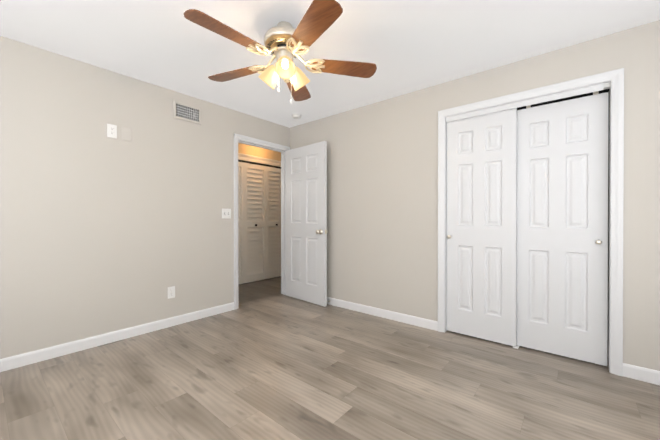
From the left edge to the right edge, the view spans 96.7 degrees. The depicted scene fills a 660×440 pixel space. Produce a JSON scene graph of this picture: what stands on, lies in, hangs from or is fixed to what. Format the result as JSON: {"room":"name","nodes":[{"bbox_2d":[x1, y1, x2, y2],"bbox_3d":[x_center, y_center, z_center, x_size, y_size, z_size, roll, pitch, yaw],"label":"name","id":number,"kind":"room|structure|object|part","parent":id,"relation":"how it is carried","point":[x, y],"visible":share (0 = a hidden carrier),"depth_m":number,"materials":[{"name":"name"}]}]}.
{"room":"empty bedroom","nodes":[
{"label":"empty bedroom","id":0,"kind":"room"},
{"bbox_2d":[0,36,289,358],"bbox_3d":[-1.760,-0.117,2.824,0.120,2.360,3.570,0,0,40],"label":"wall","id":1,"kind":"structure","parent":0,"point":[101,232],"depth_m":2.51,"materials":[{"name":"paint"}]},
{"bbox_2d":[107,123,116,138],"bbox_3d":[-1.897,-0.774,2.557,0.008,0.116,0.072,0,0,40],"label":"electrical outlet","id":2,"kind":"object","parent":1,"relation":"attached to","point":[111,131],"visible":1,"depth_m":2.55,"materials":[{"name":"white plastic"}]},
{"bbox_2d":[0,302,233,371],"bbox_3d":[-1.945,1.020,2.503,0.013,0.088,2.533,0,0,40],"label":"baseboard","id":3,"kind":"structure","parent":1,"relation":"attached to","point":[20,360],"depth_m":2.50,"materials":[{"name":"white wood"}]},
{"bbox_2d":[168,286,174,298],"bbox_3d":[-1.585,0.724,2.937,0.008,0.116,0.072,0,0,40],"label":"electrical outlet","id":4,"kind":"object","parent":1,"relation":"attached to","point":[171,292],"visible":1,"depth_m":2.93,"materials":[{"name":"white plastic"}]},
{"bbox_2d":[173,100,200,124],"bbox_3d":[-1.478,-1.114,3.054,0.012,0.178,0.288,0,0,40],"label":"air vent","id":5,"kind":"object","parent":1,"relation":"in","point":[186,112],"visible":1,"depth_m":3.05,"materials":[{"name":"white metal"}]},
{"bbox_2d":[222,208,230,218],"bbox_3d":[-1.193,-0.074,3.395,0.019,0.116,0.118,0,0,40],"label":"double light switch","id":6,"kind":"object","parent":1,"relation":"attached to","point":[226,213],"visible":1,"depth_m":3.40,"materials":[{"name":"white plastic"}]},
{"bbox_2d":[234,133,289,309],"bbox_3d":[-0.898,0.017,3.858,0.156,2.082,0.897,0,0,40],"label":"door frame","id":7,"kind":"structure","parent":1,"relation":"attached to","point":[250,141],"depth_m":3.79,"materials":[{"name":"white wood"}]},
{"bbox_2d":[286,141,327,306],"bbox_3d":[-0.343,0.046,3.811,0.784,2.005,0.174,0,0,40],"label":"bedroom door","id":8,"kind":"structure","parent":7,"relation":"attached to","point":[306,223],"depth_m":3.78,"materials":[{"name":"white wood"}]},
{"bbox_2d":[238,143,280,165],"bbox_3d":[-1.854,-0.124,4.366,0.100,2.360,5.820,0,0,40],"label":"wall","id":9,"kind":"structure","parent":0,"point":[256,151],"depth_m":5.03,"materials":[{"name":"paint"}]},
{"bbox_2d":[238,160,280,168],"bbox_3d":[-1.145,-0.963,5.184,0.058,0.030,1.800,0,0,40],"label":"trim","id":10,"kind":"structure","parent":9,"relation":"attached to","point":[259,164],"depth_m":5.05,"materials":[{"name":"black metal"}]},
{"bbox_2d":[238,153,280,166],"bbox_3d":[-1.108,-0.013,5.157,0.034,2.130,1.960,0,0,40],"label":"trim","id":11,"kind":"structure","parent":9,"relation":"attached to","point":[252,158],"depth_m":5.02,"materials":[{"name":"white paint"}]},
{"bbox_2d":[0,276,659,439],"bbox_3d":[0.097,1.113,2.777,5.340,0.100,5.870,0,0,40],"label":"floor","id":12,"kind":"structure","parent":0,"point":[266,360],"depth_m":1.87,"materials":[{"name":"plastic"}]},
{"bbox_2d":[238,162,280,283],"bbox_3d":[-1.127,0.048,5.174,0.070,1.985,1.796,0,0,40],"label":"louvered closet door","id":13,"kind":"structure","parent":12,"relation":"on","point":[259,222],"depth_m":5.07,"materials":[{"name":"white paint"}]},
{"bbox_2d":[0,0,659,127],"bbox_3d":[0.097,-1.347,2.766,5.340,0.100,5.870,0,0,40],"label":"ceiling","id":14,"kind":"structure","parent":0,"point":[407,46],"depth_m":2.09,"materials":[{"name":"paint"}]},
{"bbox_2d":[184,0,376,103],"bbox_3d":[-0.335,-1.034,1.931,1.232,0.516,1.191,0,0,40],"label":"ceiling fan","id":15,"kind":"object","parent":14,"relation":"hanging from","point":[285,43],"visible":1,"depth_m":1.86,"materials":[{"name":"brown wood"}]},
{"bbox_3d":[-0.303,-0.917,1.968,0.085,0.281,0.067,0,0,40],"label":"cord","id":16,"kind":"part","parent":15,"relation":"part of","materials":[{"name":"silver metal"}]},
{"bbox_2d":[292,113,301,118],"bbox_3d":[-0.415,-1.282,3.645,0.122,0.037,0.122,0,0,40],"label":"smoke detector","id":17,"kind":"object","parent":14,"relation":"attached to","point":[296,116],"visible":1,"depth_m":3.61,"materials":[{"name":"white plastic"}]},
{"bbox_2d":[290,20,659,370],"bbox_3d":[0.984,-0.118,2.937,4.190,2.360,0.120,0,0,40],"label":"wall","id":18,"kind":"structure","parent":0,"point":[382,204],"depth_m":2.89,"materials":[{"name":"paint"}]},
{"bbox_2d":[327,297,437,330],"bbox_3d":[0.230,1.016,3.484,2.098,0.088,0.013,0,0,40],"label":"baseboard","id":19,"kind":"structure","parent":18,"relation":"attached to","point":[413,320],"depth_m":3.16,"materials":[{"name":"white wood"}]},
{"bbox_2d":[446,108,516,346],"bbox_3d":[1.329,0.057,2.619,0.563,1.990,0.058,0,0,40],"label":"closet door","id":20,"kind":"structure","parent":18,"relation":"in","point":[481,272],"depth_m":2.59,"materials":[{"name":"white wood"}]},
{"bbox_2d":[438,68,623,376],"bbox_3d":[1.555,0.015,2.451,1.258,2.099,0.139,0,0,40],"label":"trim","id":21,"kind":"structure","parent":18,"relation":"attached to","point":[584,85],"depth_m":2.09,"materials":[{"name":"white wood"}]},
{"bbox_2d":[513,82,609,348],"bbox_3d":[1.564,0.047,2.462,1.130,2.035,0.092,0,0,40],"label":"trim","id":22,"kind":"structure","parent":18,"relation":"attached to","point":[606,85],"depth_m":2.14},
{"bbox_2d":[516,92,607,365],"bbox_3d":[1.778,0.067,2.300,0.579,1.972,0.058,0,0,40],"label":"closet door","id":23,"kind":"structure","parent":18,"relation":"in","point":[562,239],"depth_m":2.27,"materials":[{"name":"white wood"}]},
{"bbox_2d":[623,363,659,384],"bbox_3d":[2.213,1.023,1.831,0.558,0.088,0.013,0,0,40],"label":"baseboard","id":24,"kind":"structure","parent":18,"relation":"attached to","point":[652,376],"depth_m":1.95,"materials":[{"name":"white wood"}]},
{"bbox_2d":[517,89,608,342],"bbox_3d":[1.784,-0.117,2.726,1.830,2.360,0.580,0,0,40],"label":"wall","id":25,"kind":"structure","parent":0,"point":[565,99],"depth_m":2.55,"materials":[{"name":"black"}]}
]}

